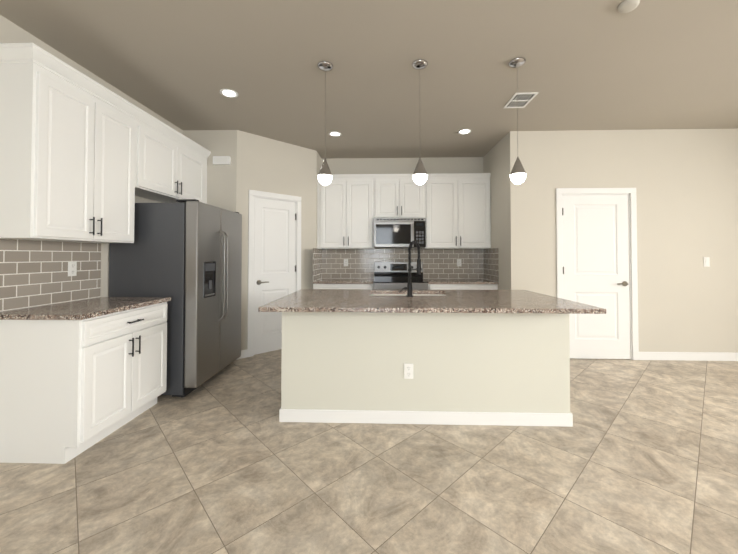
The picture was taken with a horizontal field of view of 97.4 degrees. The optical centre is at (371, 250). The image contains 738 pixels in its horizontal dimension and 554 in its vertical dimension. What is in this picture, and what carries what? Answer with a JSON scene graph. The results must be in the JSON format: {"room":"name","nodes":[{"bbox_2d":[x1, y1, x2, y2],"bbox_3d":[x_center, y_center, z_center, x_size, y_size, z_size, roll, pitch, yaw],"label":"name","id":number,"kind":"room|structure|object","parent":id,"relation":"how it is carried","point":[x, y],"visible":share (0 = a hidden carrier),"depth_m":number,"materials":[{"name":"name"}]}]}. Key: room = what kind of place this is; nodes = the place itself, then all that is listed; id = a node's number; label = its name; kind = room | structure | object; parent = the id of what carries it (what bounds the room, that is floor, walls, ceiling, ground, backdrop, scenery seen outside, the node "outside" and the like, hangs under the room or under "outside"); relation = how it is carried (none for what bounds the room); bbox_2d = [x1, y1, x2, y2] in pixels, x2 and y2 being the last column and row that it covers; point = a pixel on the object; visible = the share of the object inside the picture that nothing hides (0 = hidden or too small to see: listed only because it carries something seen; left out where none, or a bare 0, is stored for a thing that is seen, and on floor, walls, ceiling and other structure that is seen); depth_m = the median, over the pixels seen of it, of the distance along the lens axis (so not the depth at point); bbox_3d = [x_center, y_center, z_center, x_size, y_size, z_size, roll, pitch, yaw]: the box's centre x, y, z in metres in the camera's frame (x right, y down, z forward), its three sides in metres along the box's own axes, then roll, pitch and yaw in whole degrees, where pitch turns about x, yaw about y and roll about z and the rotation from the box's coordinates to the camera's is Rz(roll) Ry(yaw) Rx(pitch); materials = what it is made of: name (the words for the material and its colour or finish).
{"room":"kitchen","nodes":[
{"label":"kitchen","id":0,"kind":"room"},
{"bbox_2d":[0,15,182,296],"bbox_3d":[-2.508,-0.133,0.830,0.120,2.840,6.400,0,-1,2],"label":"wall","id":1,"kind":"structure","parent":0,"point":[11,32],"depth_m":2.81,"materials":[{"name":"paint"}]},
{"bbox_2d":[0,239,100,310],"bbox_3d":[-2.392,0.165,2.419,0.009,0.471,0.855,0,-1,2],"label":"backsplash","id":2,"kind":"structure","parent":1,"relation":"attached to","point":[33,273],"depth_m":2.38,"materials":[{"name":"tile"}]},
{"bbox_2d":[68,262,76,275],"bbox_3d":[-2.378,0.148,2.582,0.009,0.115,0.070,0,-1,2],"label":"outlet","id":3,"kind":"object","parent":2,"relation":"attached to","point":[72,268],"visible":1,"depth_m":2.58,"materials":[{"name":"white plastic"}]},
{"bbox_2d":[0,43,139,242],"bbox_3d":[-2.232,-0.661,2.432,0.328,1.182,0.840,0,-1,2],"label":"upper cabinet","id":4,"kind":"object","parent":1,"relation":"attached to","point":[85,158],"depth_m":2.18,"materials":[{"name":"white wood"}]},
{"bbox_2d":[140,109,210,203],"bbox_3d":[-2.201,-0.891,3.444,0.328,0.687,1.178,0,-1,2],"label":"upper cabinet","id":5,"kind":"object","parent":1,"relation":"attached to","point":[173,166],"depth_m":3.31,"materials":[{"name":"white wood"}]},
{"bbox_2d":[183,130,236,211],"bbox_3d":[-2.006,-0.076,4.075,0.680,2.840,0.120,0,-1,2],"label":"wall","id":6,"kind":"structure","parent":0,"point":[221,186],"depth_m":4.03,"materials":[{"name":"paint"}]},
{"bbox_2d":[213,156,230,164],"bbox_3d":[-1.844,-1.108,4.003,0.210,0.100,0.045,0,-1,2],"label":"door chime","id":7,"kind":"object","parent":6,"relation":"attached to","point":[221,160],"visible":1,"depth_m":3.98,"materials":[{"name":"white plastic"}]},
{"bbox_2d":[236,130,316,349],"bbox_3d":[-1.282,-0.070,4.450,1.174,2.840,0.120,1,-1,-43],"label":"wall","id":8,"kind":"structure","parent":0,"point":[264,164],"depth_m":4.38,"materials":[{"name":"paint"}]},
{"bbox_2d":[236,349,247,359],"bbox_3d":[-1.237,1.299,4.378,1.174,0.100,0.012,1,-1,-43],"label":"baseboard","id":9,"kind":"structure","parent":8,"relation":"attached to","point":[244,353],"depth_m":4.05,"materials":[{"name":"white wood"}]},
{"bbox_2d":[248,190,300,356],"bbox_3d":[-1.302,0.292,4.382,0.760,2.115,0.174,1,-1,-43],"label":"pantry door","id":10,"kind":"structure","parent":8,"relation":"in","point":[274,237],"depth_m":4.31,"materials":[{"name":"white wood"}]},
{"bbox_2d":[316,152,320,247],"bbox_3d":[-0.867,-0.060,5.005,0.120,2.840,0.390,0,-1,2],"label":"wall","id":11,"kind":"structure","parent":0,"point":[318,163],"depth_m":4.90,"materials":[{"name":"paint"}]},
{"bbox_2d":[0,349,737,553],"bbox_3d":[1.854,1.345,1.278,8.970,0.100,8.020,0,-1,2],"label":"floor","id":12,"kind":"structure","parent":0,"point":[640,457],"depth_m":1.85,"materials":[{"name":"tile"}]},
{"bbox_2d":[0,302,166,463],"bbox_3d":[-2.064,0.874,2.409,0.664,0.882,0.820,0,-1,2],"label":"base cabinet","id":13,"kind":"object","parent":12,"relation":"on","point":[70,390],"visible":1,"depth_m":2.01,"materials":[{"name":"white wood"}]},
{"bbox_2d":[0,297,170,319],"bbox_3d":[-2.075,0.417,2.405,0.643,0.032,0.855,0,-1,2],"label":"countertop","id":14,"kind":"structure","parent":13,"relation":"on","point":[83,309],"depth_m":2.22,"materials":[{"name":"stone"}]},
{"bbox_2d":[109,199,241,397],"bbox_3d":[-1.913,0.439,3.370,0.887,1.785,0.925,0,-1,2],"label":"fridge","id":15,"kind":"object","parent":12,"relation":"on","point":[186,256],"visible":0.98,"depth_m":2.92,"materials":[{"name":"grey metal"}]},
{"bbox_2d":[313,284,372,288],"bbox_3d":[-0.385,0.916,4.852,0.845,0.882,0.628,0,-1,2],"label":"base cabinet","id":16,"kind":"object","parent":12,"relation":"on","point":[315,286],"depth_m":4.55,"materials":[{"name":"white wood"}]},
{"bbox_2d":[313,278,498,283],"bbox_3d":[0.478,0.459,4.825,2.574,0.032,0.643,0,-1,2],"label":"countertop","id":17,"kind":"structure","parent":16,"relation":"on","point":[370,281],"depth_m":4.56,"materials":[{"name":"stone"}]},
{"bbox_2d":[373,262,427,289],"bbox_3d":[0.419,0.766,4.771,0.764,1.180,0.725,0,-1,2],"label":"range","id":18,"kind":"object","parent":12,"relation":"on","point":[391,275],"visible":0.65,"depth_m":5.06,"materials":[{"name":"silver metal"}]},
{"bbox_2d":[279,313,573,426],"bbox_3d":[0.415,0.884,2.968,2.209,0.882,1.021,0,-1,2],"label":"kitchen island","id":19,"kind":"object","parent":12,"relation":"on","point":[490,357],"depth_m":2.47,"materials":[{"name":"paint"}]},
{"bbox_2d":[404,363,412,378],"bbox_3d":[0.286,0.919,2.467,0.070,0.115,0.009,0,-1,2],"label":"outlet","id":20,"kind":"object","parent":19,"relation":"attached to","point":[408,370],"visible":1,"depth_m":2.46,"materials":[{"name":"white plastic"}]},
{"bbox_2d":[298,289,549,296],"bbox_3d":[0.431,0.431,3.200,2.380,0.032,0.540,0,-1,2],"label":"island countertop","id":21,"kind":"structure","parent":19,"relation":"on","point":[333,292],"depth_m":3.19,"materials":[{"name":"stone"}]},
{"bbox_2d":[370,293,445,296],"bbox_3d":[0.361,0.544,3.130,0.770,0.222,0.420,0,-1,2],"label":"sink","id":22,"kind":"object","parent":21,"relation":"in","point":[371,294],"depth_m":3.25,"materials":[{"name":"silver metal"}]},
{"bbox_2d":[399,241,421,296],"bbox_3d":[0.360,0.161,2.949,0.219,0.499,0.198,0,-1,2],"label":"faucet","id":23,"kind":"object","parent":21,"relation":"on","point":[418,269],"visible":1,"depth_m":2.88,"materials":[{"name":"black metal"}]},
{"bbox_2d":[258,293,605,312],"bbox_3d":[0.411,0.420,2.580,2.380,0.032,0.700,0,-1,2],"label":"island countertop","id":24,"kind":"structure","parent":19,"relation":"on","point":[293,302],"depth_m":2.40,"materials":[{"name":"stone"}]},
{"bbox_2d":[428,284,497,289],"bbox_3d":[1.285,0.915,4.800,0.961,0.882,0.628,0,-1,2],"label":"base cabinet","id":25,"kind":"object","parent":12,"relation":"on","point":[430,286],"depth_m":4.50,"materials":[{"name":"white wood"}]},
{"bbox_2d":[0,0,737,158],"bbox_3d":[1.854,-1.594,1.330,8.970,0.100,8.020,0,-1,2],"label":"ceiling","id":26,"kind":"structure","parent":0,"point":[607,65],"depth_m":2.65,"materials":[{"name":"paint"}]},
{"bbox_2d":[220,89,237,97],"bbox_3d":[-1.367,-1.508,3.119,0.164,0.009,0.164,0,-1,2],"label":"recessed light","id":27,"kind":"object","parent":26,"relation":"in","point":[229,93],"visible":1,"depth_m":3.12,"materials":[{"name":"white"}]},
{"bbox_2d":[317,61,332,185],"bbox_3d":[-0.377,-1.025,2.660,0.128,0.990,0.128,0,-1,2],"label":"pendant light","id":28,"kind":"object","parent":26,"relation":"hanging from","point":[324,176],"visible":1,"depth_m":2.62,"materials":[{"name":"white glass"}]},
{"bbox_2d":[329,131,340,136],"bbox_3d":[-0.464,-1.490,4.162,0.164,0.009,0.164,0,-1,2],"label":"recessed light","id":29,"kind":"object","parent":26,"relation":"in","point":[335,134],"visible":0.98,"depth_m":4.16,"materials":[{"name":"white plastic"}]},
{"bbox_2d":[412,59,427,184],"bbox_3d":[0.396,-1.026,2.636,0.128,0.990,0.128,0,-1,2],"label":"pendant light","id":30,"kind":"object","parent":26,"relation":"hanging from","point":[420,175],"visible":1,"depth_m":2.60,"materials":[{"name":"white glass"}]},
{"bbox_2d":[458,129,470,133],"bbox_3d":[1.175,-1.491,4.081,0.164,0.009,0.164,0,-1,2],"label":"recessed light","id":31,"kind":"object","parent":26,"relation":"in","point":[464,131],"visible":1,"depth_m":4.08,"materials":[{"name":"white plastic"}]},
{"bbox_2d":[509,57,525,183],"bbox_3d":[1.179,-1.026,2.612,0.128,0.990,0.128,0,-1,2],"label":"pendant light","id":32,"kind":"object","parent":26,"relation":"hanging from","point":[518,174],"visible":1,"depth_m":2.58,"materials":[{"name":"white glass"}]},
{"bbox_2d":[504,92,537,107],"bbox_3d":[1.499,-1.506,3.265,0.215,0.008,0.315,0,-1,2],"label":"ceiling vent","id":33,"kind":"object","parent":26,"relation":"in","point":[524,99],"visible":1,"depth_m":3.25,"materials":[{"name":"white metal"}]},
{"bbox_2d":[617,0,639,13],"bbox_3d":[1.601,-1.517,2.017,0.110,0.029,0.110,0,-1,2],"label":"smoke detector","id":34,"kind":"object","parent":26,"relation":"attached to","point":[625,6],"visible":0.98,"depth_m":2.00,"materials":[{"name":"grey plastic"}]},
{"bbox_2d":[321,157,482,248],"bbox_3d":[0.490,-0.056,5.218,2.580,2.840,0.120,0,-1,2],"label":"wall","id":35,"kind":"structure","parent":0,"point":[401,165],"depth_m":5.18,"materials":[{"name":"paint"}]},
{"bbox_2d":[317,174,373,248],"bbox_3d":[-0.379,-0.580,5.018,0.849,1.110,0.348,0,-1,2],"label":"upper cabinet","id":36,"kind":"object","parent":35,"relation":"attached to","point":[345,205],"depth_m":4.85,"materials":[{"name":"white wood"}]},
{"bbox_2d":[373,174,424,220],"bbox_3d":[0.425,-0.805,4.997,0.760,0.660,0.348,0,-1,2],"label":"upper cabinet","id":37,"kind":"object","parent":35,"relation":"attached to","point":[394,195],"depth_m":4.83,"materials":[{"name":"white wood"}]},
{"bbox_2d":[374,218,425,247],"bbox_3d":[0.423,-0.258,4.928,0.756,0.432,0.467,0,-1,2],"label":"over-the-range microwave","id":38,"kind":"object","parent":37,"relation":"attached to","point":[396,232],"visible":0.96,"depth_m":4.74,"materials":[{"name":"silver metal"}]},
{"bbox_2d":[313,248,498,281],"bbox_3d":[0.478,0.207,4.830,2.574,0.471,0.643,0,-1,2],"label":"backsplash","id":39,"kind":"structure","parent":35,"relation":"attached to","point":[442,263],"depth_m":5.13,"materials":[{"name":"tile"}]},
{"bbox_2d":[422,173,490,248],"bbox_3d":[1.287,-0.581,4.966,0.965,1.110,0.348,0,-1,2],"label":"upper cabinet","id":40,"kind":"object","parent":35,"relation":"attached to","point":[453,209],"depth_m":4.80,"materials":[{"name":"white wood"}]},
{"bbox_2d":[483,131,520,289],"bbox_3d":[1.821,-0.068,4.581,0.120,2.840,1.070,0,-1,2],"label":"wall","id":41,"kind":"structure","parent":0,"point":[499,159],"depth_m":4.22,"materials":[{"name":"paint"}]},
{"bbox_2d":[511,128,737,352],"bbox_3d":[3.986,-0.077,4.039,4.478,2.840,0.120,0,-1,2],"label":"wall","id":42,"kind":"structure","parent":0,"point":[684,182],"depth_m":3.99,"materials":[{"name":"paint"}]},
{"bbox_2d":[556,188,638,359],"bbox_3d":[2.785,0.286,4.039,0.970,2.115,0.174,0,-1,2],"label":"door","id":43,"kind":"structure","parent":42,"relation":"in","point":[596,249],"depth_m":4.01,"materials":[{"name":"white wood"}]},
{"bbox_2d":[639,352,737,360],"bbox_3d":[3.983,1.292,3.949,4.480,0.100,0.012,0,-1,2],"label":"baseboard","id":44,"kind":"structure","parent":42,"relation":"attached to","point":[706,356],"depth_m":3.95,"materials":[{"name":"white wood"}]},
{"bbox_2d":[703,257,709,266],"bbox_3d":[4.103,0.142,3.964,0.070,0.115,0.011,0,-1,2],"label":"light switch","id":45,"kind":"object","parent":42,"relation":"attached to","point":[706,261],"visible":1,"depth_m":3.96,"materials":[{"name":"white plastic"}]}
]}

